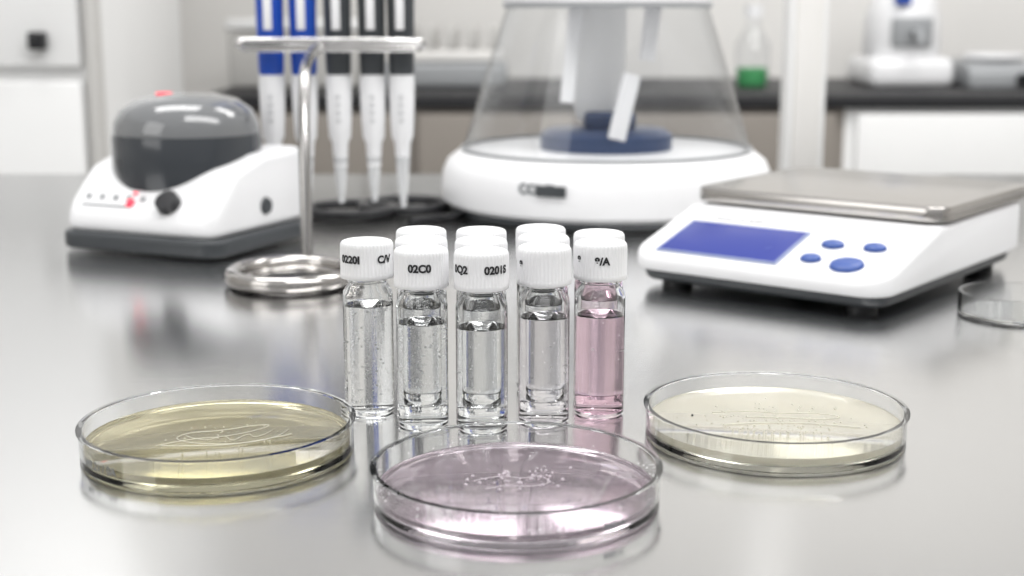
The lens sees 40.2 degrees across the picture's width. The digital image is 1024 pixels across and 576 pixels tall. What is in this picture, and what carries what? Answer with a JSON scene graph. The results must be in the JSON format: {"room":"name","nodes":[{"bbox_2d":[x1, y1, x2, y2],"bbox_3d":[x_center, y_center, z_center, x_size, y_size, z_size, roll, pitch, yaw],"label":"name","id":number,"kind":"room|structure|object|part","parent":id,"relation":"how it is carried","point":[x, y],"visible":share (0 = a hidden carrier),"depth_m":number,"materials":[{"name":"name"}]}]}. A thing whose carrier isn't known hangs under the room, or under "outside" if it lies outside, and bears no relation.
{"room":"laboratory","nodes":[
{"label":"laboratory","id":0,"kind":"room"},
{"bbox_2d":[179,0,1023,91],"bbox_3d":[0.000,-0.990,3.203,6.400,2.800,0.130,0,11,0],"label":"wall","id":1,"kind":"structure","parent":0,"point":[532,41],"depth_m":3.22,"materials":[{"name":"white paint"}]},
{"bbox_2d":[790,0,824,167],"bbox_3d":[0.305,-0.671,1.353,0.028,1.700,0.007,0,11,0],"label":"post","id":2,"kind":"object","parent":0,"point":[809,13],"depth_m":1.44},
{"bbox_3d":[0.000,0.997,0.658,6.400,0.100,5.900,0,11,0],"label":"floor","id":3,"kind":"structure","parent":0,"visible":0},
{"bbox_2d":[0,0,182,173],"bbox_3d":[-1.343,-0.439,2.235,1.515,2.100,0.605,0,11,0],"label":"storage cabinet","id":4,"kind":"object","parent":3,"relation":"on","point":[68,67],"visible":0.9,"depth_m":2.00,"materials":[{"name":"white laminate"}]},
{"bbox_3d":[-0.663,-0.346,1.958,0.023,0.025,0.025,0,11,0],"label":"handle","id":5,"kind":"part","parent":4,"relation":"part of","materials":[{"name":"black plastic"}]},
{"bbox_3d":[-0.850,-0.860,1.879,0.480,1.115,0.022,0,11,0],"label":"door","id":6,"kind":"part","parent":4,"relation":"part of","materials":[{"name":"white laminate"}]},
{"bbox_3d":[-0.850,0.150,2.081,0.480,0.905,0.022,0,11,0],"label":"door","id":7,"kind":"part","parent":4,"relation":"part of","materials":[{"name":"white laminate"}]},
{"bbox_2d":[0,174,1023,575],"bbox_3d":[0.000,0.468,0.756,2.600,0.900,1.400,0,11,0],"label":"lab bench","id":8,"kind":"object","parent":3,"relation":"on","point":[82,331],"visible":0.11,"depth_m":0.54,"materials":[{"name":"grey metal"}]},
{"bbox_2d":[65,91,300,258],"bbox_3d":[-0.220,-0.082,0.949,0.128,0.101,0.119,5,12,24],"label":"mini centrifuge","id":9,"kind":"object","parent":8,"relation":"on","point":[187,174],"visible":0.94,"depth_m":0.91,"materials":[{"name":"grey plastic"}]},
{"bbox_3d":[-0.221,-0.055,0.897,0.016,0.006,0.016,5,55,24],"label":"speed knob","id":10,"kind":"part","parent":9,"relation":"part of","materials":[{"name":"black plastic"}]},
{"bbox_2d":[65,217,300,258],"bbox_3d":[-0.220,-0.038,0.958,0.128,0.012,0.119,5,12,24],"label":"base","id":11,"kind":"object","parent":9,"relation":"attached to","point":[184,238],"depth_m":0.90,"materials":[{"name":"grey plastic"}]},
{"bbox_3d":[-0.221,-0.102,0.951,0.102,0.062,0.097,5,12,24],"label":"rotor lid","id":12,"kind":"part","parent":9,"relation":"part of","materials":[{"name":"grey plastic"}]},
{"bbox_2d":[75,383,355,493],"bbox_3d":[-0.106,0.053,0.507,0.099,0.011,0.099,0,11,0],"label":"petri dish","id":13,"kind":"object","parent":8,"relation":"on","point":[225,437],"visible":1,"depth_m":0.50,"materials":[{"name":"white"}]},
{"bbox_2d":[223,37,465,294],"bbox_3d":[-0.131,-0.100,0.952,0.146,0.137,0.381,2,12,12],"label":"stand","id":14,"kind":"object","parent":8,"relation":"on","point":[245,275],"visible":0.91,"depth_m":0.88,"materials":[{"name":"silver metal"}]},
{"bbox_2d":[255,0,284,144],"bbox_3d":[-0.172,-0.181,1.002,0.022,0.241,0.035,0,11,0],"label":"micropipette","id":15,"kind":"object","parent":14,"relation":"hanging from","point":[269,13],"visible":0.72,"depth_m":0.99,"materials":[{"name":"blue plastic"}]},
{"bbox_3d":[-0.172,-0.212,0.990,0.022,0.123,0.022,0,11,0],"label":"handle","id":16,"kind":"part","parent":15,"relation":"part of","materials":[{"name":"blue plastic"}]},
{"bbox_2d":[288,0,317,190],"bbox_3d":[-0.149,-0.180,1.003,0.022,0.243,0.035,0,11,0],"label":"micropipette","id":17,"kind":"object","parent":14,"relation":"hanging from","point":[302,13],"visible":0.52,"depth_m":0.99,"materials":[{"name":"blue plastic"}]},
{"bbox_3d":[-0.149,-0.212,0.990,0.022,0.123,0.022,0,11,0],"label":"handle","id":18,"kind":"part","parent":17,"relation":"part of","materials":[{"name":"blue plastic"}]},
{"bbox_3d":[-0.130,-0.092,0.911,0.010,0.132,0.158,-1,11,-4],"label":"post","id":19,"kind":"part","parent":14,"relation":"part of","materials":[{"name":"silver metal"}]},
{"bbox_2d":[323,0,351,202],"bbox_3d":[-0.124,-0.181,1.002,0.022,0.241,0.035,0,11,0],"label":"micropipette","id":20,"kind":"object","parent":14,"relation":"hanging from","point":[336,13],"visible":1,"depth_m":1.00,"materials":[{"name":"grey plastic"}]},
{"bbox_3d":[-0.124,-0.212,0.990,0.022,0.123,0.022,0,11,0],"label":"handle","id":21,"kind":"part","parent":20,"relation":"part of","materials":[{"name":"grey plastic"}]},
{"bbox_2d":[357,0,385,201],"bbox_3d":[-0.100,-0.182,1.002,0.022,0.240,0.035,0,11,0],"label":"micropipette","id":22,"kind":"object","parent":14,"relation":"hanging from","point":[371,13],"visible":1,"depth_m":1.00,"materials":[{"name":"grey plastic"}]},
{"bbox_3d":[-0.100,-0.212,0.990,0.022,0.123,0.022,0,11,0],"label":"handle","id":23,"kind":"part","parent":22,"relation":"part of","materials":[{"name":"grey plastic"}]},
{"bbox_2d":[386,0,414,206],"bbox_3d":[-0.079,-0.180,1.003,0.022,0.244,0.035,0,11,0],"label":"micropipette","id":24,"kind":"object","parent":14,"relation":"hanging from","point":[400,13],"visible":1,"depth_m":1.00,"materials":[{"name":"grey plastic"}]},
{"bbox_3d":[-0.079,-0.212,0.990,0.022,0.123,0.022,0,11,0],"label":"handle","id":25,"kind":"part","parent":24,"relation":"part of","materials":[{"name":"grey plastic"}]},
{"bbox_2d":[340,236,394,416],"bbox_3d":[-0.056,0.015,0.549,0.021,0.069,0.021,0,11,0],"label":"vial","id":26,"kind":"object","parent":8,"relation":"on","point":[366,262],"visible":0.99,"depth_m":0.54,"materials":[{"name":"clear glass"}]},
{"bbox_2d":[393,244,448,430],"bbox_3d":[-0.034,0.019,0.531,0.021,0.069,0.021,0,11,0],"label":"vial","id":27,"kind":"object","parent":8,"relation":"on","point":[421,271],"visible":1,"depth_m":0.52,"materials":[{"name":"clear glass"}]},
{"bbox_2d":[395,234,447,298],"bbox_3d":[-0.035,0.014,0.553,0.021,0.069,0.021,0,11,0],"label":"vial","id":28,"kind":"object","parent":8,"relation":"on","point":[420,238],"visible":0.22,"depth_m":0.55,"materials":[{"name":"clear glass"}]},
{"bbox_3d":[-0.035,0.018,0.554,0.020,0.060,0.020,0,11,0],"label":"glass","id":29,"kind":"part","parent":28,"relation":"part of","materials":[{"name":"clear glass"}]},
{"bbox_2d":[396,225,446,238],"bbox_3d":[-0.037,0.010,0.577,0.021,0.069,0.021,0,11,0],"label":"vial","id":30,"kind":"object","parent":8,"relation":"on","point":[419,229],"visible":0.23,"depth_m":0.57,"materials":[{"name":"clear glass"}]},
{"bbox_2d":[454,246,508,423],"bbox_3d":[-0.011,0.019,0.527,0.021,0.069,0.021,0,11,0],"label":"vial","id":31,"kind":"object","parent":8,"relation":"on","point":[481,273],"visible":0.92,"depth_m":0.52,"materials":[{"name":"clear glass"}]},
{"bbox_2d":[455,235,507,300],"bbox_3d":[-0.012,0.015,0.551,0.021,0.069,0.021,0,11,0],"label":"vial","id":32,"kind":"object","parent":8,"relation":"on","point":[479,240],"visible":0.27,"depth_m":0.54,"materials":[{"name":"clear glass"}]},
{"bbox_3d":[-0.012,0.019,0.552,0.020,0.060,0.020,0,11,0],"label":"glass","id":33,"kind":"part","parent":32,"relation":"part of","materials":[{"name":"clear glass"}]},
{"bbox_2d":[456,226,506,239],"bbox_3d":[-0.013,0.010,0.576,0.021,0.069,0.021,0,11,0],"label":"vial","id":34,"kind":"object","parent":8,"relation":"on","point":[470,230],"visible":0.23,"depth_m":0.57,"materials":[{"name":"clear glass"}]},
{"bbox_2d":[370,421,662,550],"bbox_3d":[0.001,0.063,0.457,0.095,0.012,0.095,0,11,0],"label":"petri dish","id":35,"kind":"object","parent":8,"relation":"on","point":[489,485],"visible":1,"depth_m":0.46,"materials":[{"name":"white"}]},
{"bbox_2d":[516,223,565,386],"bbox_3d":[0.012,0.009,0.582,0.021,0.069,0.021,0,11,0],"label":"vial","id":36,"kind":"object","parent":8,"relation":"on","point":[537,227],"visible":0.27,"depth_m":0.57,"materials":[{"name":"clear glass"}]},
{"bbox_3d":[0.012,0.013,0.583,0.020,0.060,0.020,0,11,0],"label":"glass","id":37,"kind":"part","parent":36,"relation":"part of","materials":[{"name":"clear glass"}]},
{"bbox_2d":[518,232,569,295],"bbox_3d":[0.013,0.013,0.559,0.021,0.069,0.021,0,11,0],"label":"vial","id":38,"kind":"object","parent":8,"relation":"on","point":[534,236],"visible":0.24,"depth_m":0.55,"materials":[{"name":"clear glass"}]},
{"bbox_3d":[0.013,0.017,0.560,0.020,0.060,0.020,0,11,0],"label":"glass","id":39,"kind":"part","parent":38,"relation":"part of","materials":[{"name":"clear glass"}]},
{"bbox_2d":[517,242,571,422],"bbox_3d":[0.012,0.018,0.536,0.021,0.069,0.021,0,11,0],"label":"vial","id":40,"kind":"object","parent":8,"relation":"on","point":[543,268],"visible":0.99,"depth_m":0.53,"materials":[{"name":"clear glass"}]},
{"bbox_2d":[573,228,624,393],"bbox_3d":[0.035,0.011,0.569,0.021,0.069,0.021,0,11,0],"label":"vial","id":41,"kind":"object","parent":8,"relation":"on","point":[594,232],"visible":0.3,"depth_m":0.56,"materials":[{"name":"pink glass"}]},
{"bbox_3d":[0.035,0.015,0.570,0.020,0.060,0.020,0,11,0],"label":"glass","id":42,"kind":"part","parent":41,"relation":"part of","materials":[{"name":"glass"}]},
{"bbox_2d":[574,237,626,418],"bbox_3d":[0.034,0.016,0.546,0.021,0.069,0.021,0,11,0],"label":"vial","id":43,"kind":"object","parent":8,"relation":"on","point":[600,263],"visible":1,"depth_m":0.54,"materials":[{"name":"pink glass"}]},
{"bbox_2d":[442,0,770,230],"bbox_3d":[0.074,-0.149,1.100,0.260,0.173,0.260,0,11,0],"label":"instrument","id":44,"kind":"object","parent":8,"relation":"on","point":[608,170],"visible":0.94,"depth_m":1.04,"materials":[{"name":"grey plastic"}]},
{"bbox_3d":[0.028,-0.068,0.991,0.022,0.008,0.002,4,12,20],"label":"label plate","id":45,"kind":"part","parent":44,"relation":"part of","materials":[{"name":"grey plastic"}]},
{"bbox_3d":[0.074,-0.112,1.108,0.229,0.002,0.229,0,11,0],"label":"chamber seat","id":46,"kind":"part","parent":44,"relation":"part of","materials":[{"name":"grey plastic"}]},
{"bbox_2d":[644,371,910,473],"bbox_3d":[0.099,0.049,0.526,0.098,0.011,0.098,0,11,0],"label":"petri dish","id":47,"kind":"object","parent":8,"relation":"on","point":[752,421],"visible":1,"depth_m":0.52,"materials":[{"name":"white"}]},
{"bbox_2d":[638,167,1023,311],"bbox_3d":[0.195,-0.034,0.844,0.160,0.050,0.218,9,14,37],"label":"precision balance","id":48,"kind":"object","parent":8,"relation":"on","point":[858,240],"visible":1,"depth_m":0.79,"materials":[{"name":"grey plastic"}]},
{"bbox_3d":[0.125,-0.026,0.795,0.077,0.002,0.044,9,30,37],"label":"display frame","id":49,"kind":"part","parent":48,"relation":"part of","materials":[{"name":"plastic"}]},
{"bbox_2d":[800,253,821,262],"bbox_3d":[0.161,-0.017,0.755,0.012,0.002,0.009,9,30,37],"label":"button","id":50,"kind":"object","parent":48,"relation":"on","point":[804,257],"depth_m":0.75,"materials":[{"name":"blue plastic"}]},
{"bbox_2d":[957,282,1023,324],"bbox_3d":[0.262,0.008,0.731,0.056,0.012,0.056,0,11,0],"label":"glass dish","id":51,"kind":"object","parent":8,"relation":"on","point":[993,302],"visible":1,"depth_m":0.72,"materials":[{"name":"clear glass"}]},
{"bbox_2d":[214,78,1023,173],"bbox_3d":[1.262,0.024,2.977,3.675,0.900,0.670,0,11,0],"label":"base cabinet","id":52,"kind":"object","parent":3,"relation":"on","point":[951,129],"depth_m":2.60,"materials":[{"name":"white laminate"}]},
{"bbox_2d":[225,19,359,86],"bbox_3d":[-0.440,-0.490,2.910,0.270,0.135,0.210,0,11,0],"label":"storage box","id":53,"kind":"object","parent":52,"relation":"on","point":[243,66],"visible":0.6,"depth_m":2.81,"materials":[{"name":"white plastic"}]},
{"bbox_3d":[-0.440,-0.545,2.899,0.270,0.023,0.210,0,11,0],"label":"box lid","id":54,"kind":"part","parent":53,"relation":"part of","materials":[{"name":"white laminate"}]},
{"bbox_3d":[-0.380,-0.243,2.615,0.380,0.165,0.020,0,11,0],"label":"drawer","id":55,"kind":"part","parent":52,"relation":"part of","materials":[{"name":"beige laminate"}]},
{"bbox_2d":[384,26,506,87],"bbox_3d":[-0.140,-0.479,2.892,0.260,0.120,0.200,0,11,0],"label":"tube rack","id":56,"kind":"object","parent":52,"relation":"on","point":[452,66],"visible":0.66,"depth_m":2.80,"materials":[{"name":"grey plastic"}]},
{"bbox_3d":[0.015,-0.243,2.615,0.380,0.165,0.020,0,11,0],"label":"drawer","id":57,"kind":"part","parent":52,"relation":"part of","materials":[{"name":"beige laminate"}]},
{"bbox_2d":[214,78,1023,108],"bbox_3d":[1.262,-0.407,2.901,3.675,0.025,0.650,0,11,0],"label":"countertop","id":58,"kind":"structure","parent":52,"relation":"on","point":[519,93],"depth_m":2.59,"materials":[{"name":"grey"}]},
{"bbox_3d":[0.410,-0.243,2.615,0.380,0.165,0.020,0,11,0],"label":"drawer","id":59,"kind":"part","parent":52,"relation":"part of","materials":[{"name":"beige laminate"}]},
{"bbox_2d":[735,4,769,87],"bbox_3d":[0.485,-0.487,2.819,0.068,0.165,0.068,0,11,0],"label":"bottle","id":60,"kind":"object","parent":52,"relation":"on","point":[746,76],"visible":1,"depth_m":2.80,"materials":[{"name":"green liquid"}]},
{"bbox_2d":[847,0,953,87],"bbox_3d":[0.800,-0.544,2.855,0.170,0.262,0.268,0,11,0],"label":"microscope","id":61,"kind":"object","parent":52,"relation":"on","point":[902,38],"visible":1,"depth_m":2.80,"materials":[{"name":"white plastic"}]},
{"bbox_3d":[0.800,-0.574,2.863,0.156,0.207,0.156,0,11,0],"label":"tank","id":62,"kind":"part","parent":61,"relation":"part of","materials":[{"name":"white plastic"}]},
{"bbox_3d":[0.800,-0.498,2.763,0.016,0.033,0.069,0,11,0],"label":"spout","id":63,"kind":"part","parent":61,"relation":"part of","materials":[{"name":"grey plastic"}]},
{"bbox_3d":[0.930,-0.243,2.615,0.580,0.165,0.020,0,11,0],"label":"drawer","id":64,"kind":"part","parent":52,"relation":"part of","materials":[{"name":"white laminate"}]},
{"bbox_2d":[948,52,1023,88],"bbox_3d":[0.985,-0.447,2.867,0.150,0.067,0.202,0,11,0],"label":"stirrer hotplate","id":65,"kind":"object","parent":52,"relation":"on","point":[975,70],"visible":0.9,"depth_m":2.80,"materials":[{"name":"grey plastic"}]},
{"bbox_3d":[0.985,-0.475,2.862,0.124,0.011,0.124,0,11,0],"label":"plate","id":66,"kind":"part","parent":65,"relation":"part of","materials":[{"name":"white plastic"}]},
{"bbox_3d":[0.305,0.741,1.657,0.080,0.012,0.080,0,11,0],"label":"plate","id":67,"kind":"object","parent":3,"relation":"on","visible":0},
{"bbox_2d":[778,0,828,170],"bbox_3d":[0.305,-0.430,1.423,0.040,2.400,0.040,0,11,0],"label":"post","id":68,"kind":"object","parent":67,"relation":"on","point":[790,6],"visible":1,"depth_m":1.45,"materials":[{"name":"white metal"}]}
]}

